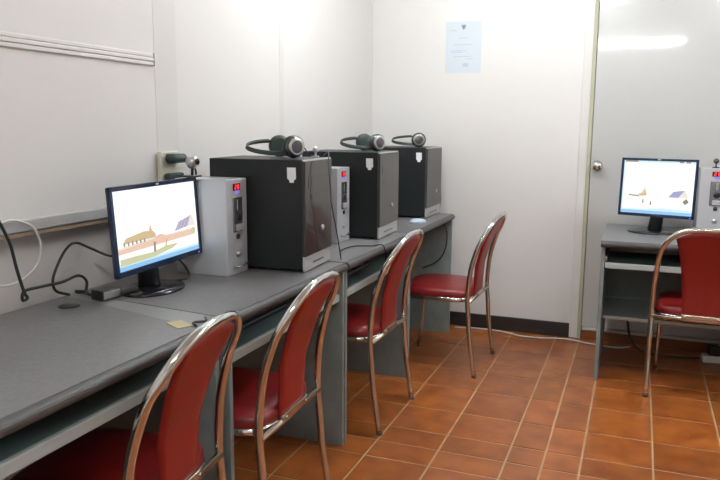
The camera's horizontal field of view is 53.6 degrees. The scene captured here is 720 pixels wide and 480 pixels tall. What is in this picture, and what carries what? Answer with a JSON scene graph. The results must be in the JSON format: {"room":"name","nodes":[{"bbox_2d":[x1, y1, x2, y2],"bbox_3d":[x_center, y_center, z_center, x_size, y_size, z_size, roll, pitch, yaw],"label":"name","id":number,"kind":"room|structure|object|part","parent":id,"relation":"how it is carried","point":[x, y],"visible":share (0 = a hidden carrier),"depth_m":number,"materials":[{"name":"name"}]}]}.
{"room":"computer lab","nodes":[
{"label":"computer lab","id":0,"kind":"room"},
{"bbox_2d":[0,0,372,479],"bbox_3d":[-1.053,-0.189,1.895,0.100,2.300,5.980,4,10,21],"label":"wall","id":1,"kind":"structure","parent":0,"point":[73,128],"depth_m":2.43,"materials":[{"name":"paint"}]},
{"bbox_2d":[0,219,41,287],"bbox_3d":[-0.968,0.036,1.960,0.007,0.186,0.241,4,10,21],"label":"cable","id":2,"kind":"object","parent":1,"relation":"attached to","point":[7,220],"visible":0.94,"depth_m":2.03,"materials":[{"name":"white plastic"}]},
{"bbox_2d":[0,207,107,240],"bbox_3d":[-1.404,0.136,0.944,0.054,0.050,3.880,4,10,21],"label":"trim","id":3,"kind":"structure","parent":1,"relation":"attached to","point":[57,222],"depth_m":2.13,"materials":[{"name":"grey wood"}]},
{"bbox_2d":[0,31,155,65],"bbox_3d":[-0.932,-0.552,1.986,0.014,0.043,1.141,4,10,21],"label":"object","id":4,"kind":"object","parent":1,"relation":"attached to","point":[12,40],"visible":1,"depth_m":2.15,"materials":[{"name":"paint"}]},
{"bbox_2d":[152,0,179,171],"bbox_3d":[-0.703,-0.798,2.558,0.001,1.300,0.130,4,10,21],"label":"trim","id":5,"kind":"structure","parent":1,"relation":"attached to","point":[163,11],"depth_m":2.59,"materials":[{"name":"white paint"}]},
{"bbox_2d":[157,151,196,180],"bbox_3d":[-0.671,-0.144,2.650,0.067,0.370,0.158,4,10,21],"label":"power outlet","id":6,"kind":"object","parent":1,"relation":"attached to","point":[168,161],"visible":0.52,"depth_m":2.58,"materials":[{"name":"beige plastic"}]},
{"bbox_3d":[-0.703,-0.266,2.616,0.018,0.120,0.107,4,10,21],"label":"plate","id":7,"kind":"part","parent":6,"relation":"part of","materials":[{"name":"beige plastic"}]},
{"bbox_2d":[279,0,283,135],"bbox_3d":[-0.378,-0.440,3.469,0.001,2.290,0.040,4,10,21],"label":"trim","id":8,"kind":"structure","parent":1,"relation":"attached to","point":[281,71],"depth_m":3.41,"materials":[{"name":"white paint"}]},
{"bbox_2d":[234,324,719,479],"bbox_3d":[0.672,1.115,1.420,3.820,0.120,6.180,4,10,21],"label":"floor","id":9,"kind":"structure","parent":0,"point":[533,408],"depth_m":3.11,"materials":[{"name":"orange tile"}]},
{"bbox_2d":[0,295,218,479],"bbox_3d":[-0.815,0.628,1.660,0.599,0.744,1.045,4,10,21],"label":"computer desk","id":10,"kind":"object","parent":9,"relation":"on","point":[71,368],"visible":0.69,"depth_m":1.64,"materials":[{"name":"grey laminate"}]},
{"bbox_2d":[51,241,111,295],"bbox_3d":[-0.841,0.082,2.210,0.247,0.161,0.091,-7,12,-38],"label":"cable","id":11,"kind":"object","parent":10,"relation":"on","point":[74,242],"visible":0.88,"depth_m":2.15,"materials":[{"name":"black plastic"}]},
{"bbox_2d":[0,356,171,479],"bbox_3d":[-0.748,0.366,1.559,0.380,0.054,0.938,4,10,21],"label":"keyboard tray","id":12,"kind":"object","parent":10,"relation":"on","point":[19,449],"depth_m":1.50,"materials":[{"name":"grey laminate"}]},
{"bbox_3d":[-0.655,0.579,2.075,0.574,0.713,0.018,4,10,21],"label":"panel","id":13,"kind":"part","parent":10,"relation":"part of","materials":[{"name":"grey laminate"}]},
{"bbox_2d":[166,320,192,328],"bbox_3d":[-0.476,0.222,1.879,0.044,0.001,0.070,-7,12,-40],"label":"slip","id":14,"kind":"object","parent":10,"relation":"on","point":[178,324],"visible":1,"depth_m":1.87,"materials":[{"name":"beige paper"}]},
{"bbox_2d":[10,310,241,479],"bbox_3d":[-0.567,0.571,1.747,0.521,0.832,0.452,3,9,15],"label":"chair","id":15,"kind":"object","parent":9,"relation":"on","point":[175,452],"visible":1,"depth_m":1.69,"materials":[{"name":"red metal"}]},
{"bbox_3d":[-0.619,0.568,1.762,0.380,0.062,0.396,3,9,16],"label":"seat","id":16,"kind":"part","parent":15,"relation":"part of","materials":[{"name":"red leather"}]},
{"bbox_3d":[-0.383,0.576,1.695,0.138,0.822,0.451,3,9,16],"label":"frame","id":17,"kind":"part","parent":15,"relation":"part of","materials":[{"name":"silver metal"}]},
{"bbox_3d":[-0.425,0.596,1.711,0.012,0.022,0.170,3,9,15],"label":"clamp plate","id":18,"kind":"part","parent":15,"relation":"part of","materials":[{"name":"silver metal"}]},
{"bbox_3d":[-0.385,0.396,1.667,0.133,0.417,0.261,3,9,16],"label":"backrest","id":19,"kind":"part","parent":15,"relation":"part of","materials":[{"name":"red leather"}]},
{"bbox_3d":[-0.616,0.597,1.765,0.390,0.024,0.406,3,9,16],"label":"seat rail","id":20,"kind":"part","parent":15,"relation":"part of","materials":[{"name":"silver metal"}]},
{"bbox_3d":[-0.433,0.608,1.715,0.022,0.021,0.426,3,9,15],"label":"rail","id":21,"kind":"part","parent":15,"relation":"part of","materials":[{"name":"silver metal"}]},
{"bbox_2d":[65,262,347,479],"bbox_3d":[-0.507,0.506,2.454,0.607,0.740,0.975,4,10,21],"label":"computer desk","id":22,"kind":"object","parent":9,"relation":"on","point":[250,292],"visible":0.41,"depth_m":2.41,"materials":[{"name":"grey laminate"}]},
{"bbox_2d":[0,220,87,301],"bbox_3d":[-0.913,0.027,2.044,0.020,0.314,0.342,4,10,21],"label":"cable","id":23,"kind":"object","parent":22,"relation":"on","point":[23,293],"visible":0.99,"depth_m":1.98,"materials":[{"name":"black plastic"}]},
{"bbox_2d":[75,290,90,295],"bbox_3d":[-0.836,0.163,2.186,0.106,0.010,0.026,7,11,35],"label":"cable","id":24,"kind":"object","parent":22,"relation":"on","point":[76,291],"visible":0.82,"depth_m":2.20,"materials":[{"name":"black plastic"}]},
{"bbox_2d":[91,285,120,300],"bbox_3d":[-0.767,0.161,2.155,0.052,0.030,0.072,5,10,28],"label":"hub","id":25,"kind":"object","parent":22,"relation":"on","point":[107,292],"visible":1,"depth_m":2.13,"materials":[{"name":"black plastic"}]},
{"bbox_3d":[-0.745,0.163,2.143,0.002,0.022,0.064,5,10,28],"label":"plate","id":26,"kind":"part","parent":25,"relation":"part of","materials":[{"name":"silver metal"}]},
{"bbox_2d":[105,177,201,297],"bbox_3d":[-0.657,-0.014,2.264,0.187,0.344,0.478,3,9,17],"label":"monitor","id":27,"kind":"object","parent":22,"relation":"on","point":[152,225],"visible":0.94,"depth_m":2.22,"materials":[{"name":"black plastic"}]},
{"bbox_3d":[-0.639,0.076,2.397,0.136,0.122,0.084,-4,10,-24],"label":"cord","id":28,"kind":"part","parent":27,"relation":"part of","materials":[{"name":"black plastic"}]},
{"bbox_2d":[192,316,206,326],"bbox_3d":[-0.424,0.217,1.895,0.031,0.007,0.085,4,10,21],"label":"cable","id":29,"kind":"object","parent":22,"relation":"on","point":[205,317],"visible":0.97,"depth_m":1.89,"materials":[{"name":"black plastic"}]},
{"bbox_2d":[175,176,249,276],"bbox_3d":[-0.519,-0.053,2.541,0.231,0.336,0.134,4,10,21],"label":"computer tower","id":30,"kind":"object","parent":22,"relation":"on","point":[222,206],"visible":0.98,"depth_m":2.48,"materials":[{"name":"silver metal"}]},
{"bbox_2d":[180,155,201,177],"bbox_3d":[-0.571,-0.250,2.409,0.054,0.074,0.054,4,10,21],"label":"webcam","id":31,"kind":"object","parent":30,"relation":"on","point":[192,162],"visible":1,"depth_m":2.40,"materials":[{"name":"silver metal"}]},
{"bbox_3d":[-0.419,0.088,2.533,0.022,0.009,0.091,4,10,21],"label":"latch handle","id":32,"kind":"part","parent":30,"relation":"part of","materials":[{"name":"silver metal"}]},
{"bbox_3d":[-0.630,0.568,2.144,0.570,0.713,0.018,4,10,21],"label":"panel","id":33,"kind":"part","parent":22,"relation":"part of","materials":[{"name":"grey laminate"}]},
{"bbox_2d":[241,303,285,330],"bbox_3d":[-0.405,0.259,2.350,0.140,0.022,0.440,4,10,21],"label":"keyboard","id":34,"kind":"object","parent":22,"relation":"on","point":[277,308],"visible":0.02,"depth_m":2.38,"materials":[{"name":"black plastic"}]},
{"bbox_2d":[209,155,331,271],"bbox_3d":[-0.327,-0.109,2.691,0.382,0.402,0.271,3,10,17],"label":"computer tower","id":35,"kind":"object","parent":22,"relation":"on","point":[289,210],"visible":0.9,"depth_m":2.56,"materials":[{"name":"grey metal"}]},
{"bbox_2d":[245,135,307,157],"bbox_3d":[-0.290,-0.347,2.643,0.281,0.083,0.180,-5,11,-30],"label":"headphones","id":36,"kind":"object","parent":35,"relation":"on","point":[292,146],"visible":1,"depth_m":2.58,"materials":[{"name":"grey plastic"}]},
{"bbox_2d":[268,135,285,156],"bbox_3d":[-0.306,-0.357,2.706,0.075,0.083,0.075,4,10,21],"label":"ear cup","id":37,"kind":"object","parent":36,"relation":"on","point":[276,142],"depth_m":2.68,"materials":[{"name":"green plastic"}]},
{"bbox_2d":[282,135,304,157],"bbox_3d":[-0.240,-0.340,2.599,0.067,0.083,0.081,4,10,21],"label":"ear cup","id":38,"kind":"object","parent":36,"relation":"on","point":[293,146],"depth_m":2.58,"materials":[{"name":"silver metal"}]},
{"bbox_2d":[311,147,318,156],"bbox_3d":[-0.170,-0.336,2.719,0.026,0.040,0.024,4,10,21],"label":"webcam","id":39,"kind":"object","parent":35,"relation":"on","point":[315,149],"visible":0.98,"depth_m":2.71,"materials":[{"name":"silver metal"}]},
{"bbox_3d":[-0.159,-0.101,2.638,0.008,0.398,0.268,3,10,17],"label":"frame","id":40,"kind":"part","parent":35,"relation":"part of","materials":[{"name":"silver metal"}]},
{"bbox_3d":[-0.157,-0.125,2.633,0.014,0.339,0.271,3,10,17],"label":"panel","id":41,"kind":"part","parent":35,"relation":"part of","materials":[{"name":"grey"}]},
{"bbox_2d":[324,151,341,259],"bbox_3d":[-0.095,-0.122,2.693,0.071,0.425,0.130,-1,9,-10],"label":"cable","id":42,"kind":"object","parent":35,"relation":"attached to","point":[327,151],"visible":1,"depth_m":2.65,"materials":[{"name":"black plastic"}]},
{"bbox_2d":[232,294,338,362],"bbox_3d":[-0.400,0.256,2.447,0.380,0.054,0.798,4,10,21],"label":"keyboard tray","id":43,"kind":"object","parent":22,"relation":"on","point":[251,338],"depth_m":2.23,"materials":[{"name":"grey laminate"}]},
{"bbox_3d":[-0.333,0.451,2.894,0.574,0.713,0.018,4,10,21],"label":"panel","id":44,"kind":"part","parent":22,"relation":"part of","materials":[{"name":"grey laminate"}]},
{"bbox_2d":[232,270,339,479],"bbox_3d":[-0.342,0.494,2.245,0.521,0.832,0.452,4,10,19],"label":"chair","id":45,"kind":"object","parent":9,"relation":"on","point":[264,399],"visible":0.8,"depth_m":2.13,"materials":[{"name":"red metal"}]},
{"bbox_3d":[-0.393,0.490,2.262,0.380,0.062,0.396,4,10,19],"label":"seat","id":46,"kind":"part","parent":45,"relation":"part of","materials":[{"name":"red leather"}]},
{"bbox_3d":[-0.390,0.518,2.266,0.390,0.024,0.406,4,10,19],"label":"seat rail","id":47,"kind":"part","parent":45,"relation":"part of","materials":[{"name":"silver metal"}]},
{"bbox_3d":[-0.211,0.531,2.204,0.022,0.021,0.426,4,10,19],"label":"rail","id":48,"kind":"part","parent":45,"relation":"part of","materials":[{"name":"silver metal"}]},
{"bbox_3d":[-0.203,0.519,2.200,0.012,0.022,0.170,4,10,19],"label":"clamp plate","id":49,"kind":"part","parent":45,"relation":"part of","materials":[{"name":"silver metal"}]},
{"bbox_3d":[-0.163,0.320,2.154,0.133,0.417,0.261,4,10,19],"label":"backrest","id":50,"kind":"part","parent":45,"relation":"part of","materials":[{"name":"red leather"}]},
{"bbox_2d":[326,232,409,441],"bbox_3d":[-0.170,0.374,3.297,0.599,0.740,0.830,4,10,21],"label":"computer desk","id":51,"kind":"object","parent":9,"relation":"on","point":[358,287],"visible":0.26,"depth_m":3.48,"materials":[{"name":"grey laminate"}]},
{"bbox_2d":[332,166,351,243],"bbox_3d":[-0.162,-0.165,3.262,0.231,0.336,0.140,4,10,21],"label":"computer tower","id":52,"kind":"object","parent":51,"relation":"on","point":[340,175],"visible":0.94,"depth_m":3.19,"materials":[{"name":"silver metal"}]},
{"bbox_3d":[-0.320,0.445,2.931,0.570,0.713,0.018,4,10,21],"label":"panel","id":53,"kind":"part","parent":51,"relation":"part of","materials":[{"name":"grey laminate"}]},
{"bbox_2d":[302,149,398,238],"bbox_3d":[-0.039,-0.231,3.470,0.395,0.402,0.303,4,10,19],"label":"computer tower","id":54,"kind":"object","parent":51,"relation":"on","point":[373,175],"visible":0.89,"depth_m":3.31,"materials":[{"name":"grey metal"}]},
{"bbox_2d":[340,133,384,151],"bbox_3d":[-0.002,-0.462,3.379,0.200,0.083,0.180,-5,10,-28],"label":"headphones","id":55,"kind":"object","parent":54,"relation":"on","point":[376,142],"visible":1,"depth_m":3.34,"materials":[{"name":"grey plastic"}]},
{"bbox_2d":[356,133,370,150],"bbox_3d":[0.023,-0.474,3.452,0.083,0.083,0.018,-3,10,-22],"label":"ear cup","id":56,"kind":"object","parent":55,"relation":"on","point":[363,139],"depth_m":3.44,"materials":[{"name":"green plastic"}]},
{"bbox_2d":[369,134,384,151],"bbox_3d":[0.082,-0.458,3.352,0.069,0.083,0.080,4,10,21],"label":"ear cup","id":57,"kind":"object","parent":55,"relation":"on","point":[376,141],"depth_m":3.33,"materials":[{"name":"silver metal"}]},
{"bbox_3d":[0.134,-0.222,3.410,0.008,0.398,0.300,4,10,19],"label":"frame","id":58,"kind":"part","parent":54,"relation":"part of","materials":[{"name":"metal"}]},
{"bbox_3d":[0.135,-0.246,3.405,0.014,0.339,0.303,4,10,19],"label":"panel","id":59,"kind":"part","parent":54,"relation":"part of","materials":[{"name":"grey"}]},
{"bbox_2d":[347,261,371,276],"bbox_3d":[-0.085,0.132,3.161,0.140,0.022,0.440,4,10,21],"label":"keyboard","id":60,"kind":"object","parent":51,"relation":"on","point":[350,272],"visible":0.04,"depth_m":3.19,"materials":[{"name":"black plastic"}]},
{"bbox_2d":[340,244,385,261],"bbox_3d":[-0.020,0.085,3.037,0.110,0.116,0.298,8,12,41],"label":"cable","id":61,"kind":"object","parent":51,"relation":"on","point":[377,244],"visible":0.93,"depth_m":3.10,"materials":[{"name":"black plastic"}]},
{"bbox_2d":[347,251,391,296],"bbox_3d":[-0.091,0.133,3.229,0.380,0.054,0.788,4,10,21],"label":"keyboard tray","id":62,"kind":"object","parent":51,"relation":"on","point":[362,278],"depth_m":3.11,"materials":[{"name":"grey laminate"}]},
{"bbox_3d":[-0.026,0.329,3.672,0.574,0.713,0.018,4,10,21],"label":"panel","id":63,"kind":"part","parent":51,"relation":"part of","materials":[{"name":"grey laminate"}]},
{"bbox_2d":[347,229,422,435],"bbox_3d":[-0.004,0.352,3.149,0.521,0.832,0.452,4,10,22],"label":"chair","id":64,"kind":"object","parent":9,"relation":"on","point":[370,323],"visible":0.79,"depth_m":3.01,"materials":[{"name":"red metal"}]},
{"bbox_3d":[-0.054,0.347,3.169,0.380,0.062,0.396,4,10,22],"label":"seat","id":65,"kind":"part","parent":64,"relation":"part of","materials":[{"name":"red leather"}]},
{"bbox_3d":[-0.051,0.376,3.173,0.390,0.024,0.406,4,10,22],"label":"seat rail","id":66,"kind":"part","parent":64,"relation":"part of","materials":[{"name":"silver metal"}]},
{"bbox_3d":[0.125,0.391,3.102,0.022,0.021,0.426,4,10,22],"label":"rail","id":67,"kind":"part","parent":64,"relation":"part of","materials":[{"name":"silver metal"}]},
{"bbox_3d":[0.132,0.378,3.097,0.012,0.022,0.170,4,10,22],"label":"clamp plate","id":68,"kind":"part","parent":64,"relation":"part of","materials":[{"name":"silver metal"}]},
{"bbox_3d":[0.172,0.179,3.049,0.133,0.417,0.261,4,10,22],"label":"backrest","id":69,"kind":"part","parent":64,"relation":"part of","materials":[{"name":"red leather"}]},
{"bbox_2d":[395,213,454,353],"bbox_3d":[0.139,0.251,4.082,0.599,0.740,0.855,4,10,21],"label":"computer desk","id":70,"kind":"object","parent":9,"relation":"on","point":[437,313],"visible":0.22,"depth_m":4.38,"materials":[{"name":"grey laminate"}]},
{"bbox_3d":[-0.016,0.324,3.704,0.570,0.713,0.018,4,10,21],"label":"panel","id":71,"kind":"part","parent":70,"relation":"part of","materials":[{"name":"grey laminate"}]},
{"bbox_2d":[382,146,441,217],"bbox_3d":[0.258,-0.354,4.257,0.395,0.402,0.328,4,10,20],"label":"computer tower","id":72,"kind":"object","parent":70,"relation":"on","point":[419,182],"visible":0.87,"depth_m":4.08,"materials":[{"name":"grey metal"}]},
{"bbox_2d":[391,133,425,146],"bbox_3d":[0.283,-0.584,4.155,0.201,0.083,0.149,1,9,6],"label":"headphones","id":73,"kind":"object","parent":72,"relation":"on","point":[418,139],"visible":1,"depth_m":4.09,"materials":[{"name":"grey plastic"}]},
{"bbox_2d":[411,133,425,146],"bbox_3d":[0.336,-0.575,4.100,0.083,0.083,0.060,4,10,21],"label":"ear cup","id":74,"kind":"object","parent":73,"relation":"on","point":[418,139],"depth_m":4.08,"materials":[{"name":"silver metal"}]},
{"bbox_3d":[0.430,-0.345,4.194,0.008,0.398,0.325,4,10,20],"label":"frame","id":75,"kind":"part","parent":72,"relation":"part of","materials":[{"name":"silver metal"}]},
{"bbox_3d":[0.432,-0.369,4.190,0.014,0.339,0.328,4,10,20],"label":"panel","id":76,"kind":"part","parent":72,"relation":"part of","materials":[{"name":"grey"}]},
{"bbox_2d":[409,218,425,223],"bbox_3d":[0.316,-0.107,3.899,0.096,0.026,0.061,-1,9,-7],"label":"computer mouse","id":77,"kind":"object","parent":70,"relation":"on","point":[415,220],"visible":1,"depth_m":3.88,"materials":[{"name":"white plastic"}]},
{"bbox_3d":[0.288,0.204,4.468,0.574,0.713,0.018,4,10,21],"label":"panel","id":78,"kind":"part","parent":70,"relation":"part of","materials":[{"name":"grey laminate"}]},
{"bbox_2d":[423,224,447,267],"bbox_3d":[0.460,0.028,4.350,0.156,0.307,0.016,5,10,25],"label":"hanging cable","id":79,"kind":"object","parent":70,"relation":"hanging from","point":[443,224],"visible":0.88,"depth_m":4.32,"materials":[{"name":"black plastic"}]},
{"bbox_2d":[410,211,506,377],"bbox_3d":[0.500,0.247,3.828,0.521,0.832,0.452,4,10,23],"label":"chair","id":80,"kind":"object","parent":9,"relation":"on","point":[427,286],"visible":0.89,"depth_m":3.70,"materials":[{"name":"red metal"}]},
{"bbox_3d":[0.359,0.422,4.116,0.061,0.372,0.022,7,11,37],"label":"leg","id":81,"kind":"part","parent":80,"relation":"part of","materials":[{"name":"silver metal"}]},
{"bbox_3d":[0.450,0.242,3.849,0.380,0.062,0.396,4,10,23],"label":"seat","id":82,"kind":"part","parent":80,"relation":"part of","materials":[{"name":"red leather"}]},
{"bbox_3d":[0.453,0.271,3.853,0.390,0.024,0.406,4,10,23],"label":"seat rail","id":83,"kind":"part","parent":80,"relation":"part of","materials":[{"name":"silver metal"}]},
{"bbox_3d":[0.627,0.286,3.779,0.022,0.021,0.426,4,10,23],"label":"rail","id":84,"kind":"part","parent":80,"relation":"part of","materials":[{"name":"silver metal"}]},
{"bbox_3d":[0.635,0.274,3.774,0.012,0.022,0.170,4,10,23],"label":"clamp plate","id":85,"kind":"part","parent":80,"relation":"part of","materials":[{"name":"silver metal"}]},
{"bbox_3d":[0.676,0.255,3.753,0.138,0.822,0.451,4,10,23],"label":"frame","id":86,"kind":"part","parent":80,"relation":"part of","materials":[{"name":"silver metal"}]},
{"bbox_3d":[0.674,0.075,3.726,0.133,0.417,0.261,4,10,23],"label":"backrest","id":87,"kind":"part","parent":80,"relation":"part of","materials":[{"name":"red leather"}]},
{"bbox_2d":[455,327,629,347],"bbox_3d":[1.083,0.587,4.327,1.043,0.010,0.063,4,10,23],"label":"cable","id":88,"kind":"object","parent":9,"relation":"on","point":[455,327],"visible":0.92,"depth_m":4.30,"materials":[{"name":"white plastic"}]},
{"bbox_2d":[594,224,719,379],"bbox_3d":[1.718,0.336,3.695,0.900,0.715,0.687,4,10,21],"label":"computer desk","id":89,"kind":"object","parent":9,"relation":"on","point":[628,259],"visible":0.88,"depth_m":3.75,"materials":[{"name":"grey laminate"}]},
{"bbox_3d":[1.313,0.321,3.857,0.018,0.688,0.658,4,10,21],"label":"panel","id":90,"kind":"part","parent":89,"relation":"part of","materials":[{"name":"grey laminate"}]},
{"bbox_2d":[605,248,680,273],"bbox_3d":[1.675,0.112,3.539,0.858,0.054,0.380,4,10,21],"label":"keyboard tray","id":91,"kind":"object","parent":89,"relation":"on","point":[613,259],"depth_m":3.55,"materials":[{"name":"silver laminate"}]},
{"bbox_3d":[1.835,0.182,3.969,0.858,0.435,0.014,4,10,21],"label":"panel","id":92,"kind":"part","parent":89,"relation":"part of","materials":[{"name":"grey laminate"}]},
{"bbox_2d":[618,157,699,234],"bbox_3d":[1.557,-0.231,3.734,0.378,0.390,0.184,7,11,35],"label":"monitor","id":93,"kind":"object","parent":89,"relation":"on","point":[657,189],"visible":0.98,"depth_m":3.72,"materials":[{"name":"black plastic"}]},
{"bbox_2d":[602,297,719,329],"bbox_3d":[1.750,0.397,3.786,0.858,0.018,0.446,4,10,21],"label":"shelf","id":94,"kind":"object","parent":89,"relation":"attached to","point":[636,309],"depth_m":3.79,"materials":[{"name":"grey"}]},
{"bbox_2d":[626,321,698,358],"bbox_3d":[1.683,0.508,4.002,0.420,0.283,0.070,7,11,35],"label":"power cable","id":95,"kind":"object","parent":89,"relation":"hanging from","point":[627,322],"visible":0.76,"depth_m":4.01,"materials":[{"name":"black plastic"}]},
{"bbox_2d":[692,166,719,228],"bbox_3d":[1.818,-0.198,3.667,0.160,0.350,0.271,4,10,21],"label":"box","id":96,"kind":"object","parent":89,"relation":"on","point":[707,206],"visible":0.93,"depth_m":3.57,"materials":[{"name":"silver metal"}]},
{"bbox_2d":[712,158,719,167],"bbox_3d":[1.778,-0.383,3.557,0.032,0.048,0.028,4,10,21],"label":"webcam","id":97,"kind":"object","parent":96,"relation":"on","point":[716,161],"visible":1,"depth_m":3.55,"materials":[{"name":"grey plastic"}]},
{"bbox_2d":[642,228,719,396],"bbox_3d":[1.627,0.323,3.402,0.452,0.832,0.521,4,10,24],"label":"chair","id":98,"kind":"object","parent":9,"relation":"on","point":[698,301],"visible":1,"depth_m":3.25,"materials":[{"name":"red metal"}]},
{"bbox_3d":[1.555,0.494,3.716,0.022,0.372,0.061,2,9,10],"label":"leg","id":99,"kind":"part","parent":98,"relation":"part of","materials":[{"name":"silver metal"}]},
{"bbox_3d":[1.648,0.344,3.453,0.406,0.024,0.390,4,10,24],"label":"seat rail","id":100,"kind":"part","parent":98,"relation":"part of","materials":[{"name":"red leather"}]},
{"bbox_3d":[1.649,0.315,3.451,0.396,0.062,0.380,4,10,24],"label":"seat","id":101,"kind":"part","parent":98,"relation":"part of","materials":[{"name":"red leather"}]},
{"bbox_3d":[1.569,0.372,3.282,0.426,0.021,0.022,4,10,24],"label":"rail","id":102,"kind":"part","parent":98,"relation":"part of","materials":[{"name":"silver metal"}]},
{"bbox_3d":[1.551,0.164,3.203,0.261,0.417,0.133,4,10,24],"label":"backrest","id":103,"kind":"part","parent":98,"relation":"part of","materials":[{"name":"red leather"}]},
{"bbox_3d":[1.566,0.361,3.272,0.170,0.022,0.012,4,10,24],"label":"clamp plate","id":104,"kind":"part","parent":98,"relation":"part of","materials":[{"name":"silver metal"}]},
{"bbox_2d":[700,344,719,363],"bbox_3d":[1.982,0.622,3.884,0.220,0.095,0.070,3,9,15],"label":"power strip","id":105,"kind":"object","parent":9,"relation":"on","point":[712,355],"visible":1,"depth_m":3.88,"materials":[{"name":"white plastic"}]},
{"bbox_2d":[372,0,586,322],"bbox_3d":[1.783,-0.509,4.029,3.820,2.300,0.100,4,10,21],"label":"wall","id":106,"kind":"structure","parent":0,"point":[507,132],"depth_m":4.35,"materials":[{"name":"paint"}]},
{"bbox_2d":[445,20,481,72],"bbox_3d":[0.627,-1.169,4.325,0.220,0.305,0.003,4,10,21],"label":"notice","id":107,"kind":"object","parent":106,"relation":"attached to","point":[463,38],"visible":1,"depth_m":4.32,"materials":[{"name":"white paper"}]},
{"bbox_2d":[450,311,568,336],"bbox_3d":[0.669,0.507,4.567,1.290,0.088,0.012,4,10,21],"label":"baseboard","id":108,"kind":"structure","parent":106,"relation":"attached to","point":[524,325],"depth_m":4.45,"materials":[{"name":"grey"}]},
{"bbox_2d":[569,0,599,338],"bbox_3d":[1.798,-0.425,4.015,1.090,2.120,0.100,4,10,21],"label":"trim","id":109,"kind":"structure","parent":106,"relation":"attached to","point":[593,6],"depth_m":4.17,"materials":[{"name":"white"}]},
{"bbox_2d":[581,0,719,339],"bbox_3d":[1.780,-0.417,3.975,0.945,1.964,0.109,4,10,21],"label":"door","id":110,"kind":"structure","parent":106,"relation":"in","point":[657,81],"depth_m":3.99,"materials":[{"name":"grey"}]},
{"bbox_3d":[1.367,-0.426,4.113,0.062,0.062,0.067,4,10,21],"label":"knob","id":111,"kind":"part","parent":110,"relation":"part of","materials":[{"name":"silver metal"}]},
{"bbox_2d":[581,326,719,351],"bbox_3d":[1.784,0.588,4.157,0.940,0.074,0.062,4,10,21],"label":"trim","id":112,"kind":"structure","parent":106,"relation":"attached to","point":[610,335],"depth_m":4.16,"materials":[{"name":"dark brown vinyl"}]}
]}

